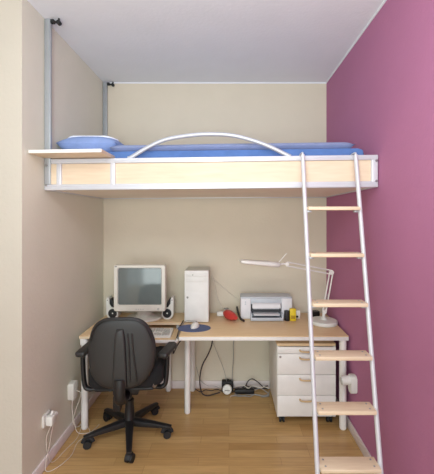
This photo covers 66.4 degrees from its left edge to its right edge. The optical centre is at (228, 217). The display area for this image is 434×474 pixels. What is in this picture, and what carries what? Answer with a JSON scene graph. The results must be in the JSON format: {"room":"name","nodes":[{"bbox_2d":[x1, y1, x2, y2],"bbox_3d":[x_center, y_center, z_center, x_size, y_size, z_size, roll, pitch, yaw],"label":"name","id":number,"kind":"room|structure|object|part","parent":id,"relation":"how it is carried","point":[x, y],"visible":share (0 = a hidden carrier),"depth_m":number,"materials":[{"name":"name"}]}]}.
{"room":"bedroom","nodes":[
{"label":"bedroom","id":0,"kind":"room"},
{"bbox_2d":[0,0,21,473],"bbox_3d":[-2.163,0.155,1.850,2.074,2.740,0.100,0,0,0],"label":"wall","id":1,"kind":"structure","parent":0,"point":[10,10],"depth_m":1.80,"materials":[{"name":"beige paint"}]},
{"bbox_2d":[22,0,103,473],"bbox_3d":[-1.176,0.155,2.385,0.100,2.740,1.170,0,0,0],"label":"wall","id":2,"kind":"structure","parent":0,"point":[63,233],"depth_m":2.11,"materials":[{"name":"beige paint"}]},
{"bbox_2d":[42,410,50,428],"bbox_3d":[-1.118,1.233,2.030,0.016,0.074,0.078,0,0,0],"label":"wall socket","id":3,"kind":"object","parent":2,"relation":"attached to","point":[48,412],"visible":0.67,"depth_m":2.00,"materials":[{"name":"white plastic"}]},
{"bbox_2d":[46,411,57,425],"bbox_3d":[-1.089,1.222,2.044,0.040,0.077,0.089,0,0,0],"label":"plug adapter","id":4,"kind":"object","parent":3,"relation":"attached to","point":[51,418],"visible":1,"depth_m":2.01,"materials":[{"name":"white plastic"}]},
{"bbox_2d":[46,427,80,462],"bbox_3d":[-1.076,1.394,2.233,0.051,0.264,0.454,0,0,2],"label":"cable","id":5,"kind":"object","parent":4,"relation":"hanging from","point":[50,427],"visible":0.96,"depth_m":2.03,"materials":[{"name":"white plastic"}]},
{"bbox_2d":[32,392,100,473],"bbox_3d":[-1.119,1.491,2.378,0.013,0.068,1.157,0,0,0],"label":"baseboard","id":6,"kind":"structure","parent":2,"relation":"attached to","point":[54,450],"depth_m":2.20,"materials":[{"name":"white paint"}]},
{"bbox_2d":[68,380,77,400],"bbox_3d":[-1.106,1.228,2.345,0.040,0.133,0.068,0,0,0],"label":"plug","id":7,"kind":"object","parent":2,"relation":"attached to","point":[73,385],"visible":1,"depth_m":2.31,"materials":[{"name":"white plastic"}]},
{"bbox_2d":[72,401,80,426],"bbox_3d":[-1.095,1.410,2.416,0.013,0.235,0.153,0,0,12],"label":"cable","id":8,"kind":"object","parent":7,"relation":"hanging from","point":[72,401],"visible":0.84,"depth_m":2.35,"materials":[{"name":"white plastic"}]},
{"bbox_2d":[42,389,363,473],"bbox_3d":[-1.163,1.575,0.235,4.274,0.100,5.670,0,0,0],"label":"floor","id":9,"kind":"structure","parent":0,"point":[221,433],"depth_m":2.27,"materials":[{"name":"brown wood"}]},
{"bbox_2d":[45,424,89,471],"bbox_3d":[-1.037,1.386,2.189,0.090,0.275,0.438,0,0,14],"label":"cable","id":10,"kind":"object","parent":9,"relation":"on","point":[53,424],"visible":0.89,"depth_m":2.06,"materials":[{"name":"white plastic"}]},
{"bbox_2d":[74,390,98,433],"bbox_3d":[-1.012,1.374,2.366,0.180,0.303,0.059,0,0,-36],"label":"cable","id":11,"kind":"object","parent":9,"relation":"on","point":[76,390],"visible":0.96,"depth_m":2.34,"materials":[{"name":"white plastic"}]},
{"bbox_2d":[75,317,176,462],"bbox_3d":[-0.686,1.075,2.317,0.640,0.899,0.566,0,0,-4],"label":"office chair","id":12,"kind":"object","parent":9,"relation":"on","point":[124,358],"visible":1,"depth_m":2.09,"materials":[{"name":"black plastic"}]},
{"bbox_3d":[-0.884,1.030,2.239,0.225,0.274,0.045,0,0,-11],"label":"armrest","id":13,"kind":"part","parent":12,"relation":"part of","materials":[{"name":"black plastic"}]},
{"bbox_3d":[-0.845,1.435,2.253,0.268,0.060,0.060,0,0,-28],"label":"leg","id":14,"kind":"part","parent":12,"relation":"part of","materials":[{"name":"black plastic"}]},
{"bbox_3d":[-0.829,1.435,2.431,0.268,0.060,0.060,0,0,38],"label":"leg","id":15,"kind":"part","parent":12,"relation":"part of","materials":[{"name":"black plastic"}]},
{"bbox_3d":[-0.677,0.852,2.092,0.424,0.453,0.047,0,0,-4],"label":"backrest","id":16,"kind":"part","parent":12,"relation":"part of","materials":[{"name":"black plastic"}]},
{"bbox_3d":[-0.695,1.038,2.350,0.492,0.157,0.440,0,0,-4],"label":"seat","id":17,"kind":"part","parent":12,"relation":"part of","materials":[{"name":"black fabric"}]},
{"bbox_3d":[-0.655,1.435,2.172,0.060,0.060,0.268,0,0,-16],"label":"leg","id":18,"kind":"part","parent":12,"relation":"part of","materials":[{"name":"black plastic"}]},
{"bbox_3d":[-0.625,1.435,2.476,0.060,0.060,0.268,0,0,27],"label":"leg","id":19,"kind":"part","parent":12,"relation":"part of","materials":[{"name":"black plastic"}]},
{"bbox_3d":[-0.537,1.435,2.316,0.268,0.060,0.060,0,0,5],"label":"leg","id":20,"kind":"part","parent":12,"relation":"part of","materials":[{"name":"black plastic"}]},
{"bbox_3d":[-0.511,1.030,2.265,0.213,0.274,0.045,0,0,4],"label":"armrest","id":21,"kind":"part","parent":12,"relation":"part of","materials":[{"name":"black plastic"}]},
{"bbox_2d":[79,313,183,429],"bbox_3d":[-0.719,1.185,2.662,0.713,0.680,0.579,0,0,0],"label":"computer desk","id":22,"kind":"object","parent":9,"relation":"on","point":[176,320],"visible":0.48,"depth_m":2.49,"materials":[{"name":"brown wood"}]},
{"bbox_3d":[-1.052,0.891,2.660,0.035,0.048,0.569,0,0,0],"label":"frame","id":23,"kind":"part","parent":22,"relation":"part of","materials":[{"name":"white paint"}]},
{"bbox_3d":[-1.046,1.196,2.400,0.048,0.658,0.048,0,0,0],"label":"leg","id":24,"kind":"part","parent":22,"relation":"part of","materials":[{"name":"white paint"}]},
{"bbox_2d":[106,295,120,317],"bbox_3d":[-0.974,0.754,2.800,0.102,0.184,0.090,0,0,0],"label":"speaker","id":25,"kind":"object","parent":22,"relation":"on","point":[110,312],"visible":0.7,"depth_m":2.76},
{"bbox_2d":[110,297,113,306],"bbox_3d":[-0.972,0.718,2.803,0.053,0.083,0.065,0,0,0],"label":"grille","id":26,"kind":"object","parent":25,"relation":"attached to","point":[111,298],"depth_m":2.77,"materials":[{"name":"black plastic"}]},
{"bbox_2d":[114,264,165,322],"bbox_3d":[-0.713,0.610,2.785,0.412,0.470,0.310,0,0,0],"label":"monitor","id":27,"kind":"object","parent":22,"relation":"on","point":[140,288],"visible":0.98,"depth_m":2.64,"materials":[{"name":"beige plastic"}]},
{"bbox_2d":[151,328,173,337],"bbox_3d":[-0.665,0.887,2.560,0.450,0.032,0.156,0,0,-1],"label":"keyboard","id":28,"kind":"object","parent":22,"relation":"on","point":[157,332],"visible":0.35,"depth_m":2.56,"materials":[{"name":"white plastic"}]},
{"bbox_2d":[149,325,179,342],"bbox_3d":[-0.671,0.895,2.620,0.542,0.056,0.360,0,0,0],"label":"keyboard tray","id":29,"kind":"object","parent":22,"relation":"on","point":[158,340],"depth_m":2.58,"materials":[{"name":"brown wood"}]},
{"bbox_2d":[161,295,174,318],"bbox_3d":[-0.513,0.754,2.800,0.102,0.184,0.090,0,0,0],"label":"speaker","id":30,"kind":"object","parent":22,"relation":"on","point":[169,312],"visible":0.98,"depth_m":2.76},
{"bbox_3d":[-0.535,1.196,2.925,0.048,0.658,0.048,0,0,0],"label":"leg","id":31,"kind":"part","parent":22,"relation":"part of","materials":[{"name":"white paint"}]},
{"bbox_2d":[172,320,183,353],"bbox_3d":[-0.350,0.906,2.531,0.094,0.151,0.312,0,0,6],"label":"cable","id":32,"kind":"object","parent":22,"relation":"hanging from","point":[173,352],"visible":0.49,"depth_m":2.41,"materials":[{"name":"black plastic"}]},
{"bbox_2d":[223,384,231,394],"bbox_3d":[-0.016,1.484,2.866,0.080,0.082,0.046,0,0,0],"label":"cable reel","id":33,"kind":"object","parent":9,"relation":"on","point":[227,388],"visible":1,"depth_m":2.85,"materials":[{"name":"white plastic"}]},
{"bbox_2d":[222,379,232,391],"bbox_3d":[-0.013,1.475,2.927,0.102,0.100,0.048,0,0,0],"label":"block","id":34,"kind":"object","parent":9,"relation":"on","point":[229,381],"visible":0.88,"depth_m":2.90,"materials":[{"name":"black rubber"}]},
{"bbox_2d":[235,387,253,393],"bbox_3d":[0.135,1.505,2.885,0.170,0.040,0.048,0,0,0],"label":"power strip","id":35,"kind":"object","parent":9,"relation":"on","point":[244,390],"visible":0.91,"depth_m":2.86,"materials":[{"name":"black plastic"}]},
{"bbox_2d":[232,385,267,388],"bbox_3d":[0.186,1.474,2.885,0.313,0.025,0.036,0,0,0],"label":"cable","id":36,"kind":"object","parent":35,"relation":"on","point":[245,385],"visible":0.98,"depth_m":2.88,"materials":[{"name":"black plastic"}]},
{"bbox_2d":[236,385,268,388],"bbox_3d":[0.203,1.465,2.871,0.288,0.023,0.047,0,0,0],"label":"cable","id":37,"kind":"object","parent":36,"relation":"on","point":[237,385],"visible":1,"depth_m":2.87,"materials":[{"name":"white plastic"}]},
{"bbox_2d":[245,378,267,388],"bbox_3d":[0.243,1.452,2.900,0.206,0.095,0.010,0,0,0],"label":"cable","id":38,"kind":"object","parent":35,"relation":"attached to","point":[251,378],"visible":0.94,"depth_m":2.90,"materials":[{"name":"black plastic"}]},
{"bbox_2d":[230,394,268,396],"bbox_3d":[0.175,1.513,2.817,0.331,0.023,0.036,0,0,-6],"label":"cable","id":39,"kind":"object","parent":9,"relation":"on","point":[253,394],"visible":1,"depth_m":2.82,"materials":[{"name":"grey plastic"}]},
{"bbox_2d":[179,311,348,429],"bbox_3d":[0.250,1.166,2.660,1.216,0.718,0.581,0,0,0],"label":"writing desk","id":40,"kind":"object","parent":9,"relation":"on","point":[222,329],"depth_m":2.49,"materials":[{"name":"brown wood"}]},
{"bbox_3d":[-0.325,1.202,2.590,0.046,0.646,0.046,0,0,0],"label":"leg","id":41,"kind":"part","parent":40,"relation":"part of","materials":[{"name":"white paint"}]},
{"bbox_3d":[-0.323,1.202,2.925,0.046,0.646,0.046,0,0,0],"label":"leg","id":42,"kind":"part","parent":40,"relation":"part of","materials":[{"name":"white paint"}]},
{"bbox_2d":[177,324,210,331],"bbox_3d":[-0.267,0.843,2.535,0.255,0.005,0.176,0,0,0],"label":"mat","id":43,"kind":"object","parent":40,"relation":"on","point":[186,328],"visible":0.91,"depth_m":2.52,"materials":[{"name":"blue rubber"}]},
{"bbox_2d":[191,321,198,328],"bbox_3d":[-0.262,0.821,2.555,0.062,0.036,0.110,0,0,12],"label":"computer mouse","id":44,"kind":"object","parent":43,"relation":"on","point":[194,325],"visible":1,"depth_m":2.53,"materials":[{"name":"white plastic"}]},
{"bbox_2d":[184,267,209,321],"bbox_3d":[-0.262,0.634,2.780,0.196,0.421,0.237,0,0,0],"label":"computer tower","id":45,"kind":"object","parent":40,"relation":"on","point":[196,279],"visible":0.93,"depth_m":2.67,"materials":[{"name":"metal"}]},
{"bbox_2d":[199,341,219,395],"bbox_3d":[-0.170,1.200,2.871,0.168,0.650,0.080,0,0,-21],"label":"cable","id":46,"kind":"object","parent":40,"relation":"hanging from","point":[212,341],"visible":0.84,"depth_m":2.87,"materials":[{"name":"black plastic"}]},
{"bbox_3d":[-0.030,0.826,2.860,0.150,0.038,0.044,0,0,0],"label":"plug strip","id":47,"kind":"part","parent":40,"relation":"part of","materials":[{"name":"red plastic"}]},
{"bbox_2d":[223,308,237,319],"bbox_3d":[0.012,0.803,2.742,0.078,0.084,0.172,0,0,-32],"label":"gadget","id":48,"kind":"object","parent":40,"relation":"on","point":[228,314],"visible":1,"depth_m":2.71,"materials":[{"name":"red plastic"}]},
{"bbox_2d":[232,341,233,378],"bbox_3d":[0.036,1.170,2.924,0.039,0.590,0.016,0,0,-38],"label":"cable","id":49,"kind":"object","parent":40,"relation":"hanging from","point":[233,341],"visible":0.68,"depth_m":2.93,"materials":[{"name":"grey plastic"}]},
{"bbox_2d":[236,306,244,321],"bbox_3d":[0.090,0.808,2.795,0.028,0.073,0.221,0,0,-14],"label":"cable","id":50,"kind":"object","parent":40,"relation":"on","point":[239,316],"visible":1,"depth_m":2.79,"materials":[{"name":"plastic"}]},
{"bbox_2d":[240,293,291,320],"bbox_3d":[0.313,0.753,2.811,0.433,0.184,0.218,0,0,0],"label":"printer","id":51,"kind":"object","parent":40,"relation":"on","point":[253,306],"visible":0.97,"depth_m":2.76,"materials":[{"name":"white plastic"}]},
{"bbox_2d":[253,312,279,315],"bbox_3d":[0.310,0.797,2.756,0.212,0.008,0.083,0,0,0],"label":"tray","id":52,"kind":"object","parent":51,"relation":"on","point":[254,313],"depth_m":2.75,"materials":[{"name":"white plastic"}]},
{"bbox_2d":[250,311,282,320],"bbox_3d":[0.311,0.814,2.757,0.268,0.054,0.110,0,0,0],"label":"tray","id":53,"kind":"object","parent":51,"relation":"on","point":[254,315],"depth_m":2.73,"materials":[{"name":"grey plastic"}]},
{"bbox_3d":[0.311,0.729,2.756,0.232,0.040,0.032,0,0,0],"label":"lid","id":54,"kind":"part","parent":51,"relation":"part of","materials":[{"name":"white plastic"}]},
{"bbox_2d":[284,310,288,320],"bbox_3d":[0.477,0.805,2.732,0.040,0.080,0.040,0,0,0],"label":"cartridge","id":55,"kind":"object","parent":40,"relation":"on","point":[286,312],"visible":1,"depth_m":2.71,"materials":[{"name":"black plastic"}]},
{"bbox_2d":[289,308,295,320],"bbox_3d":[0.525,0.796,2.729,0.050,0.098,0.032,0,0,0],"label":"box","id":56,"kind":"object","parent":40,"relation":"on","point":[292,311],"visible":1,"depth_m":2.71,"materials":[{"name":"yellow cardboard"}]},
{"bbox_2d":[296,310,299,317],"bbox_3d":[0.578,0.812,2.799,0.044,0.066,0.039,0,0,0],"label":"power adapter","id":57,"kind":"object","parent":40,"relation":"on","point":[297,311],"visible":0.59,"depth_m":2.78,"materials":[{"name":"white plastic"}]},
{"bbox_2d":[312,310,319,316],"bbox_3d":[0.738,0.825,2.860,0.084,0.040,0.052,0,0,-17],"label":"case","id":58,"kind":"object","parent":40,"relation":"on","point":[314,312],"visible":0.69,"depth_m":2.84,"materials":[{"name":"black plastic"}]},
{"bbox_2d":[313,307,337,327],"label":"lamp base","id":59,"kind":"object","parent":40,"relation":"on","point":[323,320],"depth_m":2.61,"materials":[{"name":"white plastic"}]},
{"bbox_2d":[321,312,326,319],"bbox_3d":[0.760,0.786,2.655,0.052,0.056,0.052,0,0,0],"label":"socket","id":60,"kind":"object","parent":59,"relation":"attached to","point":[323,317],"depth_m":2.64,"materials":[{"name":"white plastic"}]},
{"bbox_3d":[0.824,1.202,2.397,0.050,0.646,0.050,0,0,0],"label":"leg","id":61,"kind":"part","parent":40,"relation":"part of","materials":[{"name":"white paint"}]},
{"bbox_2d":[269,341,335,421],"bbox_3d":[0.572,1.225,2.662,0.433,0.599,0.517,0,0,0],"label":"drawer unit","id":62,"kind":"object","parent":9,"relation":"on","point":[289,361],"visible":0.73,"depth_m":2.43,"materials":[{"name":"white paint"}]},
{"bbox_3d":[0.572,1.381,2.441,0.427,0.151,0.018,0,0,0],"label":"drawer","id":63,"kind":"part","parent":62,"relation":"part of","materials":[{"name":"white paint"}]},
{"bbox_3d":[0.572,1.228,2.441,0.427,0.149,0.018,0,0,0],"label":"drawer","id":64,"kind":"part","parent":62,"relation":"part of","materials":[{"name":"white paint"}]},
{"bbox_3d":[0.572,1.075,2.441,0.427,0.151,0.018,0,0,0],"label":"drawer","id":65,"kind":"part","parent":62,"relation":"part of","materials":[{"name":"white paint"}]},
{"bbox_3d":[0.572,0.973,2.441,0.427,0.048,0.018,0,0,0],"label":"drawer","id":66,"kind":"part","parent":62,"relation":"part of","materials":[{"name":"white paint"}]},
{"bbox_2d":[299,152,383,473],"bbox_3d":[0.578,0.571,1.749,0.338,1.908,0.470,0,0,0],"label":"ladder","id":67,"kind":"object","parent":9,"relation":"on","point":[325,465],"visible":0.91,"depth_m":1.68,"materials":[{"name":"silver metal"}]},
{"bbox_3d":[0.425,0.579,1.719,0.024,1.889,0.401,0,0,0],"label":"rail","id":68,"kind":"part","parent":67,"relation":"part of","materials":[{"name":"silver metal"}]},
{"bbox_3d":[0.730,0.579,1.719,0.024,1.889,0.401,0,0,0],"label":"rail","id":69,"kind":"part","parent":67,"relation":"part of","materials":[{"name":"silver metal"}]},
{"bbox_2d":[27,0,383,81],"bbox_3d":[-1.163,-1.265,0.235,4.274,0.100,5.670,0,0,0],"label":"ceiling","id":70,"kind":"structure","parent":0,"point":[119,40],"depth_m":2.22,"materials":[{"name":"white paint"}]},
{"bbox_2d":[104,84,325,380],"bbox_3d":[-0.126,0.155,3.020,2.200,2.740,0.100,0,0,0],"label":"wall","id":71,"kind":"structure","parent":0,"point":[214,233],"depth_m":2.97,"materials":[{"name":"beige paint"}]},
{"bbox_2d":[28,18,377,198],"bbox_3d":[-0.127,-0.691,2.399,1.993,1.046,1.137,0,0,0],"label":"bed","id":72,"kind":"object","parent":71,"relation":"attached to","point":[94,173],"visible":0.99,"depth_m":1.99,"materials":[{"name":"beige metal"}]},
{"bbox_3d":[-1.104,-0.708,2.020,0.038,1.007,0.024,0,0,0],"label":"post","id":73,"kind":"part","parent":72,"relation":"part of","materials":[{"name":"grey metal"}]},
{"bbox_2d":[29,149,114,158],"bbox_3d":[-0.914,-0.373,1.975,0.416,0.022,0.280,0,0,0],"label":"shelf","id":74,"kind":"object","parent":72,"relation":"attached to","point":[53,153],"depth_m":1.89,"materials":[{"name":"brown wood"}]},
{"bbox_3d":[-1.111,-0.263,2.475,0.022,0.190,0.880,0,0,0],"label":"panel","id":75,"kind":"part","parent":72,"relation":"part of","materials":[{"name":"beige wood"}]},
{"bbox_3d":[-1.105,-0.695,2.957,0.036,1.033,0.023,0,0,0],"label":"post","id":76,"kind":"part","parent":72,"relation":"part of","materials":[{"name":"grey metal"}]},
{"bbox_3d":[-0.122,-0.432,1.986,0.985,0.166,0.025,0,0,2],"label":"guard rail","id":77,"kind":"part","parent":72,"relation":"part of","materials":[{"name":"silver metal"}]},
{"bbox_3d":[-0.126,-0.269,1.988,1.974,0.142,0.014,0,0,2],"label":"panel","id":78,"kind":"part","parent":72,"relation":"part of","materials":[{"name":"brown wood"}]},
{"bbox_3d":[-0.126,-0.192,1.982,1.994,0.048,0.032,0,0,2],"label":"rail","id":79,"kind":"part","parent":72,"relation":"part of","materials":[{"name":"silver metal"}]},
{"bbox_3d":[-0.126,-0.188,2.437,1.944,0.028,0.952,0,0,0],"label":"board","id":80,"kind":"part","parent":72,"relation":"part of","materials":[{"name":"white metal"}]},
{"bbox_3d":[-0.106,-0.350,1.981,1.954,0.041,0.032,0,0,2],"label":"rail","id":81,"kind":"part","parent":72,"relation":"part of","materials":[{"name":"silver metal"}]},
{"bbox_3d":[-0.126,-0.269,2.929,1.992,0.202,0.037,0,0,0],"label":"rail","id":82,"kind":"part","parent":72,"relation":"part of","materials":[{"name":"silver metal"}]},
{"bbox_2d":[108,148,363,157],"bbox_3d":[-0.127,-0.310,2.438,1.930,0.234,0.942,0,0,0],"label":"mattress","id":83,"kind":"object","parent":72,"relation":"on","point":[343,151],"visible":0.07,"depth_m":2.03,"materials":[{"name":"blue fabric"}]},
{"bbox_2d":[56,136,123,151],"bbox_3d":[-0.920,-0.491,2.400,0.390,0.131,0.540,0,0,0],"label":"pillow","id":84,"kind":"object","parent":83,"relation":"on","point":[72,142],"visible":0.33,"depth_m":2.14,"materials":[{"name":"blue fabric"}]},
{"bbox_2d":[109,142,354,151],"bbox_3d":[0.010,-0.441,2.430,1.507,0.051,0.892,0,0,0],"label":"folded blanket","id":85,"kind":"object","parent":83,"relation":"on","point":[320,145],"visible":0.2,"depth_m":2.03,"materials":[{"name":"blue fabric"}]},
{"bbox_3d":[0.859,-0.275,2.434,0.022,0.190,0.952,0,0,0],"label":"panel","id":86,"kind":"part","parent":72,"relation":"part of","materials":[{"name":"beige wood"}]},
{"bbox_2d":[160,381,269,388],"bbox_3d":[-0.126,1.491,2.963,1.974,0.068,0.013,0,0,0],"label":"baseboard","id":87,"kind":"structure","parent":71,"relation":"attached to","point":[174,384],"depth_m":2.96,"materials":[{"name":"white paint"}]},
{"bbox_2d":[109,82,326,83],"bbox_3d":[-0.126,-1.210,2.967,2.000,0.010,0.006,0,0,0],"label":"trim","id":88,"kind":"structure","parent":71,"relation":"attached to","point":[109,82],"depth_m":2.96,"materials":[{"name":"white paint"}]},
{"bbox_2d":[326,0,433,473],"bbox_3d":[0.924,0.155,0.185,0.100,2.740,5.570,0,0,0],"label":"wall","id":89,"kind":"structure","parent":0,"point":[380,98],"depth_m":1.79,"materials":[{"name":"paint"}]},
{"bbox_2d":[340,374,356,393],"bbox_3d":[0.822,1.143,2.285,0.105,0.118,0.064,0,0,0],"label":"power adapter","id":90,"kind":"object","parent":89,"relation":"attached to","point":[350,380],"visible":1,"depth_m":2.26,"materials":[{"name":"white plastic"}]},
{"bbox_2d":[336,398,371,456],"bbox_3d":[0.868,1.491,0.178,0.013,0.068,5.557,0,0,0],"label":"baseboard","id":91,"kind":"structure","parent":89,"relation":"attached to","point":[358,440],"depth_m":2.22,"materials":[{"name":"white paint"}]},
{"bbox_2d":[326,0,386,82],"bbox_3d":[0.871,-1.210,0.182,0.006,0.010,5.564,0,0,0],"label":"trim","id":92,"kind":"structure","parent":89,"relation":"attached to","point":[383,3],"depth_m":2.20,"materials":[{"name":"white paint"}]}
]}

